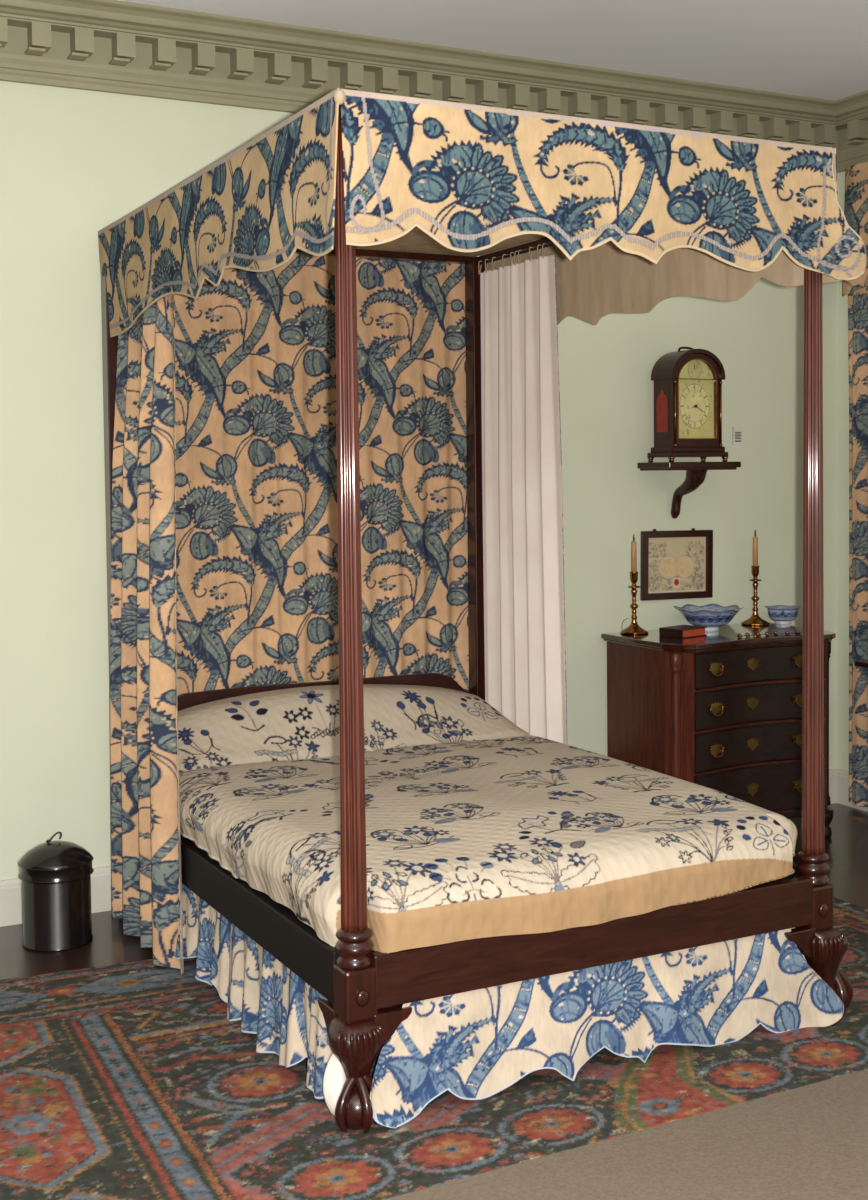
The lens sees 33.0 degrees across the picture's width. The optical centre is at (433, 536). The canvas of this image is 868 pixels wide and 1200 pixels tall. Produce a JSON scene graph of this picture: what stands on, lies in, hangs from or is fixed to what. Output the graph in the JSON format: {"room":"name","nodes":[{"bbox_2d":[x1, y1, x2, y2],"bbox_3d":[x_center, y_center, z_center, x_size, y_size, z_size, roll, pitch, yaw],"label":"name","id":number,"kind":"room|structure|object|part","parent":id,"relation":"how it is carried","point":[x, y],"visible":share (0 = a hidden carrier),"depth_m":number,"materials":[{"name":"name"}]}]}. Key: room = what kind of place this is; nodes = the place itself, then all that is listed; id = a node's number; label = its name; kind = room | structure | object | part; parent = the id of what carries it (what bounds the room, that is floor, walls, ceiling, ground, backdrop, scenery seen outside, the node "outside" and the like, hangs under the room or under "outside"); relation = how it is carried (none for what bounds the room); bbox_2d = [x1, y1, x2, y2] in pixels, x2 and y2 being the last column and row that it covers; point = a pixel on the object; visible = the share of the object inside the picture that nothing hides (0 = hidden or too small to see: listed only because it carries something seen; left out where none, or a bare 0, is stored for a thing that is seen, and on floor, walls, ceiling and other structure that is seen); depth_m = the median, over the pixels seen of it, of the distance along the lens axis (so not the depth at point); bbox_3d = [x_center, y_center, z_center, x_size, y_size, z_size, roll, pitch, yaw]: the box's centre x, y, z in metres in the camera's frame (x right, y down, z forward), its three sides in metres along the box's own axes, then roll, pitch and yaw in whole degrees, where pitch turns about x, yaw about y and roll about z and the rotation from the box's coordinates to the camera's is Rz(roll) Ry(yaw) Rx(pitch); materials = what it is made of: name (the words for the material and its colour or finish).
{"room":"historic interior","nodes":[
{"label":"historic interior","id":0,"kind":"room"},
{"bbox_2d":[0,81,837,879],"bbox_3d":[-1.378,-0.269,5.270,7.530,3.285,0.100,-2,3,-27],"label":"wall","id":1,"kind":"structure","parent":0,"point":[74,163],"depth_m":5.33,"materials":[{"name":"paint"}]},
{"bbox_2d":[0,768,836,926],"bbox_3d":[-1.377,1.295,5.261,7.430,0.160,0.022,-2,3,-27],"label":"baseboard","id":2,"kind":"structure","parent":1,"relation":"attached to","point":[11,913],"depth_m":5.32,"materials":[{"name":"paint"}]},
{"bbox_2d":[0,0,838,172],"bbox_3d":[-1.369,-1.720,5.051,7.430,0.268,0.200,-2,3,-27],"label":"trim","id":3,"kind":"structure","parent":1,"relation":"attached to","point":[53,68],"depth_m":5.47,"materials":[{"name":"paint"}]},
{"bbox_2d":[640,528,712,600],"bbox_3d":[1.076,0.122,6.480,0.389,0.321,0.023,-1,2,-27],"label":"picture frame","id":4,"kind":"object","parent":1,"relation":"attached to","point":[674,564],"visible":1,"depth_m":6.48,"materials":[{"name":"brown wood"}]},
{"bbox_2d":[648,537,705,592],"bbox_3d":[1.075,0.127,6.483,0.322,0.246,0.001,-1,2,-27],"label":"print","id":5,"kind":"object","parent":4,"relation":"attached to","point":[676,564],"depth_m":6.48},
{"bbox_2d":[637,462,740,518],"bbox_3d":[1.110,-0.198,6.368,0.383,0.249,0.236,-2,3,-27],"label":"wall bracket","id":6,"kind":"object","parent":1,"relation":"attached to","point":[696,472],"visible":1,"depth_m":6.30,"materials":[{"name":"brown wood"}]},
{"bbox_2d":[647,347,727,461],"bbox_3d":[1.100,-0.571,6.346,0.312,0.499,0.180,-2,3,-27],"label":"clock","id":7,"kind":"object","parent":6,"relation":"on","point":[687,383],"visible":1,"depth_m":6.29,"materials":[{"name":"brown wood"}]},
{"bbox_3d":[1.097,-0.808,6.335,0.098,0.025,0.010,-2,3,-27],"label":"carrying handle","id":8,"kind":"part","parent":7,"relation":"part of","materials":[{"name":"metal"}]},
{"bbox_3d":[1.100,-0.741,6.335,0.280,0.129,0.160,-2,3,-27],"label":"arched moulding","id":9,"kind":"part","parent":7,"relation":"part of","materials":[{"name":"brown wood"}]},
{"bbox_3d":[1.127,-0.582,6.293,0.260,0.404,0.022,-2,3,-27],"label":"door","id":10,"kind":"part","parent":7,"relation":"part of","materials":[{"name":"glass"}]},
{"bbox_2d":[637,462,740,470],"bbox_3d":[1.109,-0.305,6.363,0.383,0.035,0.235,-2,3,-27],"label":"shelf","id":11,"kind":"object","parent":6,"relation":"attached to","point":[649,466],"depth_m":6.27,"materials":[{"name":"brown wood"}]},
{"bbox_2d":[732,427,742,444],"bbox_3d":[1.376,-0.454,6.625,0.061,0.080,0.004,-2,3,-27],"label":"card","id":12,"kind":"object","parent":1,"relation":"attached to","point":[737,432],"visible":1,"depth_m":6.62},
{"bbox_2d":[0,803,867,979],"bbox_3d":[0.141,1.512,2.434,7.530,0.060,6.650,-2,3,-27],"label":"floor","id":13,"kind":"structure","parent":0,"point":[846,848],"depth_m":5.14,"materials":[{"name":"brown wood"}]},
{"bbox_2d":[18,832,93,951],"bbox_3d":[-1.288,1.197,4.994,0.250,0.377,0.250,-2,3,-27],"label":"trash can","id":14,"kind":"object","parent":13,"relation":"on","point":[55,876],"visible":1,"depth_m":4.90,"materials":[{"name":"metal"}]},
{"bbox_3d":[-1.294,1.028,4.985,0.053,0.038,0.008,-2,3,-27],"label":"handle","id":15,"kind":"part","parent":14,"relation":"part of","materials":[{"name":"metal"}]},
{"bbox_3d":[-1.289,1.098,4.990,0.250,0.112,0.250,-2,3,-27],"label":"lid","id":16,"kind":"part","parent":14,"relation":"part of","materials":[{"name":"black metal"}]},
{"bbox_2d":[0,897,867,1199],"bbox_3d":[-0.227,1.405,4.196,4.128,0.007,1.938,-2,3,-27],"label":"oriental rug","id":17,"kind":"object","parent":13,"relation":"on","point":[134,1080],"visible":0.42,"depth_m":3.69,"materials":[{"name":"multicoloured carpet"}]},
{"bbox_2d":[101,105,852,1132],"bbox_3d":[0.029,0.156,4.718,1.660,2.452,2.110,-2,3,-27],"label":"bed","id":18,"kind":"object","parent":17,"relation":"on","point":[359,981],"visible":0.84,"depth_m":3.92,"materials":[{"name":"brown wood"}]},
{"bbox_3d":[-1.119,0.156,5.273,0.104,2.430,0.072,-2,3,-27],"label":"post","id":19,"kind":"part","parent":18,"relation":"part of","materials":[{"name":"brown wood"}]},
{"bbox_2d":[110,294,183,975],"bbox_3d":[-0.958,0.166,4.859,0.125,2.418,0.673,-2,3,-27],"label":"curtain","id":20,"kind":"object","parent":18,"relation":"hanging from","point":[146,878],"visible":0.89,"depth_m":4.81,"materials":[{"name":"fabric"}]},
{"bbox_3d":[-0.665,1.051,4.435,0.038,0.132,1.905,-2,3,-27],"label":"rail","id":21,"kind":"part","parent":18,"relation":"part of","materials":[{"name":"black wood"}]},
{"bbox_2d":[109,254,468,703],"bbox_3d":[-0.489,-0.172,5.638,1.566,1.840,0.025,-2,3,-27],"label":"curtain","id":22,"kind":"object","parent":18,"relation":"hanging from","point":[256,415],"visible":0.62,"depth_m":5.64,"materials":[{"name":"fabric"}]},
{"bbox_3d":[-0.454,0.753,5.639,1.390,0.390,0.024,-2,3,-27],"label":"headboard","id":23,"kind":"part","parent":18,"relation":"part of","materials":[{"name":"brown wood"}]},
{"bbox_3d":[-0.204,-0.017,3.521,0.063,1.953,0.063,-2,3,-27],"label":"post","id":24,"kind":"part","parent":18,"relation":"part of","materials":[{"name":"brown wood"}]},
{"bbox_3d":[-0.194,1.275,3.558,0.120,0.202,0.122,-2,3,-27],"label":"leg","id":25,"kind":"part","parent":18,"relation":"part of","materials":[{"name":"brown wood"}]},
{"bbox_3d":[-0.021,-1.055,4.682,1.510,0.027,2.035,-2,3,-27],"label":"tester frame","id":26,"kind":"part","parent":18,"relation":"part of","materials":[{"name":"beige fabric"}]},
{"bbox_3d":[0.184,0.112,5.944,0.072,2.430,0.072,-2,3,-27],"label":"post","id":27,"kind":"part","parent":18,"relation":"part of","materials":[{"name":"brown wood"}]},
{"bbox_2d":[98,88,866,336],"bbox_3d":[0.014,-0.898,4.679,1.652,0.408,2.110,-2,3,-27],"label":"canopy","id":28,"kind":"object","parent":18,"relation":"attached to","point":[637,217],"visible":0.91,"depth_m":3.83,"materials":[{"name":"fabric"}]},
{"bbox_2d":[177,684,797,952],"bbox_3d":[0.016,0.792,4.720,1.538,0.378,1.991,-2,3,-27],"label":"quilt","id":29,"kind":"object","parent":18,"relation":"on","point":[478,825],"visible":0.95,"depth_m":4.19,"materials":[{"name":"beige fabric"}]},
{"bbox_2d":[175,884,843,1127],"bbox_3d":[0.032,1.236,4.722,1.631,0.290,2.055,-2,3,-27],"label":"bed skirt","id":30,"kind":"object","parent":18,"relation":"attached to","point":[475,1044],"visible":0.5,"depth_m":3.87,"materials":[{"name":"fabric"}]},
{"bbox_3d":[-0.679,1.256,4.426,0.058,0.289,1.899,-2,3,-27],"label":"panel","id":31,"kind":"part","parent":30,"relation":"part of","materials":[{"name":"fabric"}]},
{"bbox_3d":[0.492,1.269,3.850,1.475,0.290,0.082,-2,3,-27],"label":"panel","id":32,"kind":"part","parent":30,"relation":"part of","materials":[{"name":"fabric"}]},
{"bbox_3d":[0.610,-1.061,5.016,0.010,0.019,1.900,-2,3,-27],"label":"curtain rod","id":33,"kind":"part","parent":18,"relation":"part of","materials":[{"name":"metal"}]},
{"bbox_2d":[478,243,566,743],"bbox_3d":[0.341,0.109,5.654,0.077,2.400,0.591,-2,3,-27],"label":"curtain","id":34,"kind":"object","parent":18,"relation":"hanging from","point":[525,647],"visible":0.72,"depth_m":5.62,"materials":[{"name":"fabric"}]},
{"bbox_3d":[0.462,1.063,3.880,1.380,0.132,0.038,-2,3,-27],"label":"foot rail","id":35,"kind":"part","parent":18,"relation":"part of","materials":[{"name":"brown wood"}]},
{"bbox_3d":[0.664,1.007,5.119,0.038,0.132,1.905,-2,3,-27],"label":"rail","id":36,"kind":"part","parent":18,"relation":"part of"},
{"bbox_3d":[1.084,-0.060,4.184,0.063,1.953,0.063,-2,3,-27],"label":"post","id":37,"kind":"part","parent":18,"relation":"part of","materials":[{"name":"brown wood"}]},
{"bbox_3d":[1.123,1.232,4.236,0.132,0.202,0.122,-2,3,-27],"label":"leg","id":38,"kind":"part","parent":18,"relation":"part of","materials":[{"name":"brown wood"}]},
{"bbox_2d":[384,1069,867,1199],"bbox_3d":[0.633,1.518,1.337,7.400,0.012,4.051,-2,3,-27],"label":"carpet","id":39,"kind":"object","parent":13,"relation":"on","point":[808,1142],"visible":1,"depth_m":3.34,"materials":[{"name":"beige carpet"}]},
{"bbox_2d":[601,623,835,837],"bbox_3d":[1.243,0.858,6.274,0.886,0.888,0.553,-2,3,-27],"label":"dresser","id":40,"kind":"object","parent":13,"relation":"on","point":[721,711],"visible":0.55,"depth_m":6.08,"materials":[{"name":"brown wood"}]},
{"bbox_2d":[620,572,648,634],"bbox_3d":[0.858,0.285,6.276,0.127,0.266,0.120,-2,3,-27],"label":"brass candlestick","id":41,"kind":"object","parent":40,"relation":"on","point":[633,628],"visible":1,"depth_m":6.26,"materials":[{"name":"gold metal"}]},
{"bbox_2d":[631,535,636,571],"bbox_3d":[0.856,0.081,6.267,0.024,0.181,0.024,-2,3,-27],"label":"candle","id":42,"kind":"object","parent":41,"relation":"on","point":[633,543],"visible":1,"depth_m":6.26,"materials":[{"name":"beige wax"}]},
{"bbox_3d":[0.859,0.301,6.276,0.038,0.155,0.038,-2,3,-27],"label":"stem","id":43,"kind":"part","parent":41,"relation":"part of","materials":[{"name":"gold metal"}]},
{"bbox_2d":[627,572,640,588],"bbox_3d":[0.857,0.188,6.271,0.059,0.072,0.059,-2,3,-27],"label":"socket","id":44,"kind":"object","parent":41,"relation":"attached to","point":[633,575],"depth_m":6.26,"materials":[{"name":"gold metal"}]},
{"bbox_2d":[659,625,706,638],"bbox_3d":[1.050,0.402,6.168,0.162,0.037,0.124,-3,3,-41],"label":"book","id":45,"kind":"object","parent":40,"relation":"on","point":[679,631],"visible":1,"depth_m":6.13,"materials":[{"name":"leather"}]},
{"bbox_2d":[674,603,743,631],"bbox_3d":[1.193,0.358,6.350,0.288,0.106,0.288,1,3,40],"label":"porcelain bowl","id":46,"kind":"object","parent":40,"relation":"on","point":[712,616],"visible":0.98,"depth_m":6.28,"materials":[{"name":"white ceramic"}]},
{"bbox_3d":[1.150,0.879,5.948,0.071,0.040,0.021,-2,3,-27],"label":"handle","id":47,"kind":"part","parent":40,"relation":"part of","materials":[{"name":"gold metal"}]},
{"bbox_3d":[1.149,0.709,5.940,0.071,0.040,0.021,-2,3,-27],"label":"handle","id":48,"kind":"part","parent":40,"relation":"part of","materials":[{"name":"gold metal"}]},
{"bbox_3d":[1.147,0.546,5.933,0.071,0.040,0.021,-2,3,-27],"label":"handle","id":49,"kind":"part","parent":40,"relation":"part of","materials":[{"name":"gold metal"}]},
{"bbox_3d":[1.145,0.871,5.958,0.078,0.057,0.003,-2,3,-27],"label":"plate","id":50,"kind":"part","parent":40,"relation":"part of","materials":[{"name":"gold metal"}]},
{"bbox_3d":[1.143,0.701,5.951,0.078,0.057,0.003,-2,3,-27],"label":"plate","id":51,"kind":"part","parent":40,"relation":"part of","materials":[{"name":"gold metal"}]},
{"bbox_3d":[1.141,0.538,5.944,0.078,0.057,0.003,-2,3,-27],"label":"plate","id":52,"kind":"part","parent":40,"relation":"part of","materials":[{"name":"gold metal"}]},
{"bbox_2d":[741,566,769,625],"bbox_3d":[1.446,0.265,6.584,0.120,0.266,0.127,1,3,40],"label":"brass candlestick","id":53,"kind":"object","parent":40,"relation":"on","point":[754,620],"visible":1,"depth_m":6.57,"materials":[{"name":"gold metal"}]},
{"bbox_2d":[749,566,760,581],"bbox_3d":[1.445,0.168,6.580,0.059,0.072,0.059,1,3,40],"label":"socket","id":54,"kind":"object","parent":53,"relation":"attached to","point":[755,569],"depth_m":6.57,"materials":[{"name":"gold metal"}]},
{"bbox_2d":[753,530,757,565],"bbox_3d":[1.444,0.061,6.575,0.024,0.181,0.024,-2,3,-27],"label":"candle","id":55,"kind":"object","parent":53,"relation":"on","point":[755,539],"visible":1,"depth_m":6.57,"materials":[{"name":"beige wax"}]},
{"bbox_3d":[1.446,0.282,6.585,0.038,0.155,0.038,1,3,40],"label":"stem","id":56,"kind":"part","parent":53,"relation":"part of","materials":[{"name":"gold metal"}]},
{"bbox_3d":[1.349,1.059,6.081,0.680,0.202,0.061,-2,3,-27],"label":"drawer","id":57,"kind":"part","parent":40,"relation":"part of","materials":[{"name":"brown wood"}]},
{"bbox_3d":[1.347,0.867,6.073,0.680,0.162,0.061,-2,3,-27],"label":"drawer","id":58,"kind":"part","parent":40,"relation":"part of","materials":[{"name":"brown wood"}]},
{"bbox_3d":[1.345,0.697,6.066,0.680,0.158,0.061,-2,3,-27],"label":"drawer","id":59,"kind":"part","parent":40,"relation":"part of","materials":[{"name":"brown wood"}]},
{"bbox_3d":[1.343,0.534,6.058,0.680,0.148,0.061,-2,3,-27],"label":"drawer","id":60,"kind":"part","parent":40,"relation":"part of","materials":[{"name":"brown wood"}]},
{"bbox_2d":[737,630,802,637],"bbox_3d":[1.423,0.408,6.149,0.351,0.018,0.038,-2,3,-21],"label":"bead strand","id":61,"kind":"object","parent":40,"relation":"on","point":[739,635],"visible":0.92,"depth_m":6.14,"materials":[{"name":"gold metal"}]},
{"bbox_2d":[764,605,800,624],"bbox_3d":[1.577,0.357,6.610,0.167,0.078,0.161,-2,3,-27],"label":"porcelain bowl","id":62,"kind":"object","parent":40,"relation":"on","point":[781,614],"visible":1,"depth_m":6.56,"materials":[{"name":"white ceramic"}]},
{"bbox_3d":[1.543,1.050,6.174,0.078,0.057,0.003,-2,3,-27],"label":"plate","id":63,"kind":"part","parent":40,"relation":"part of","materials":[{"name":"gold metal"}]},
{"bbox_3d":[1.540,0.858,6.166,0.078,0.057,0.003,-2,3,-27],"label":"plate","id":64,"kind":"part","parent":40,"relation":"part of","materials":[{"name":"gold metal"}]},
{"bbox_3d":[1.539,0.688,6.158,0.078,0.057,0.003,-2,3,-27],"label":"plate","id":65,"kind":"part","parent":40,"relation":"part of","materials":[{"name":"gold metal"}]},
{"bbox_3d":[1.537,0.525,6.151,0.078,0.057,0.003,-2,3,-27],"label":"plate","id":66,"kind":"part","parent":40,"relation":"part of","materials":[{"name":"gold metal"}]},
{"bbox_3d":[1.244,1.174,6.293,0.830,0.025,0.516,-2,3,-27],"label":"moulding","id":67,"kind":"part","parent":40,"relation":"part of","materials":[{"name":"brown wood"}]},
{"bbox_2d":[855,660,867,667],"bbox_3d":[2.196,0.929,5.836,0.290,0.764,1.150,-2,3,-27],"label":"side table","id":68,"kind":"object","parent":13,"relation":"on","point":[860,663],"visible":1,"depth_m":6.23,"materials":[{"name":"brown wood"}]},
{"bbox_2d":[119,0,867,100],"bbox_3d":[0.084,-1.772,2.224,7.430,0.050,6.550,-2,3,-27],"label":"ceiling","id":69,"kind":"structure","parent":0,"point":[807,48],"depth_m":5.47,"materials":[{"name":"paint"}]},
{"bbox_2d":[837,171,848,770],"bbox_3d":[3.448,-0.267,4.016,0.100,3.285,6.550,-2,3,-27],"label":"wall","id":70,"kind":"structure","parent":0,"point":[842,301],"depth_m":6.88,"materials":[{"name":"paint"}]},
{"bbox_2d":[835,90,867,172],"bbox_3d":[3.299,-1.720,3.884,0.200,0.268,6.550,-2,3,-27],"label":"trim","id":71,"kind":"structure","parent":70,"relation":"attached to","point":[855,106],"depth_m":6.63,"materials":[{"name":"paint"}]},
{"bbox_2d":[837,768,867,811],"bbox_3d":[3.410,1.296,4.056,0.022,0.160,6.550,-2,3,-27],"label":"baseboard","id":72,"kind":"structure","parent":70,"relation":"attached to","point":[842,775],"depth_m":6.90,"materials":[{"name":"paint"}]},
{"bbox_2d":[842,162,867,295],"bbox_3d":[2.118,-1.368,6.183,0.039,0.585,1.092,-2,3,-27],"label":"valance","id":73,"kind":"object","parent":70,"relation":"in","point":[856,175],"depth_m":6.58,"materials":[{"name":"fabric"}]},
{"bbox_2d":[848,286,867,806],"bbox_3d":[2.165,-0.097,6.295,0.066,2.725,1.105,-2,3,-27],"label":"window curtain","id":74,"kind":"object","parent":70,"relation":"hanging from","point":[858,299],"visible":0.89,"depth_m":6.72,"materials":[{"name":"fabric"}]}
]}

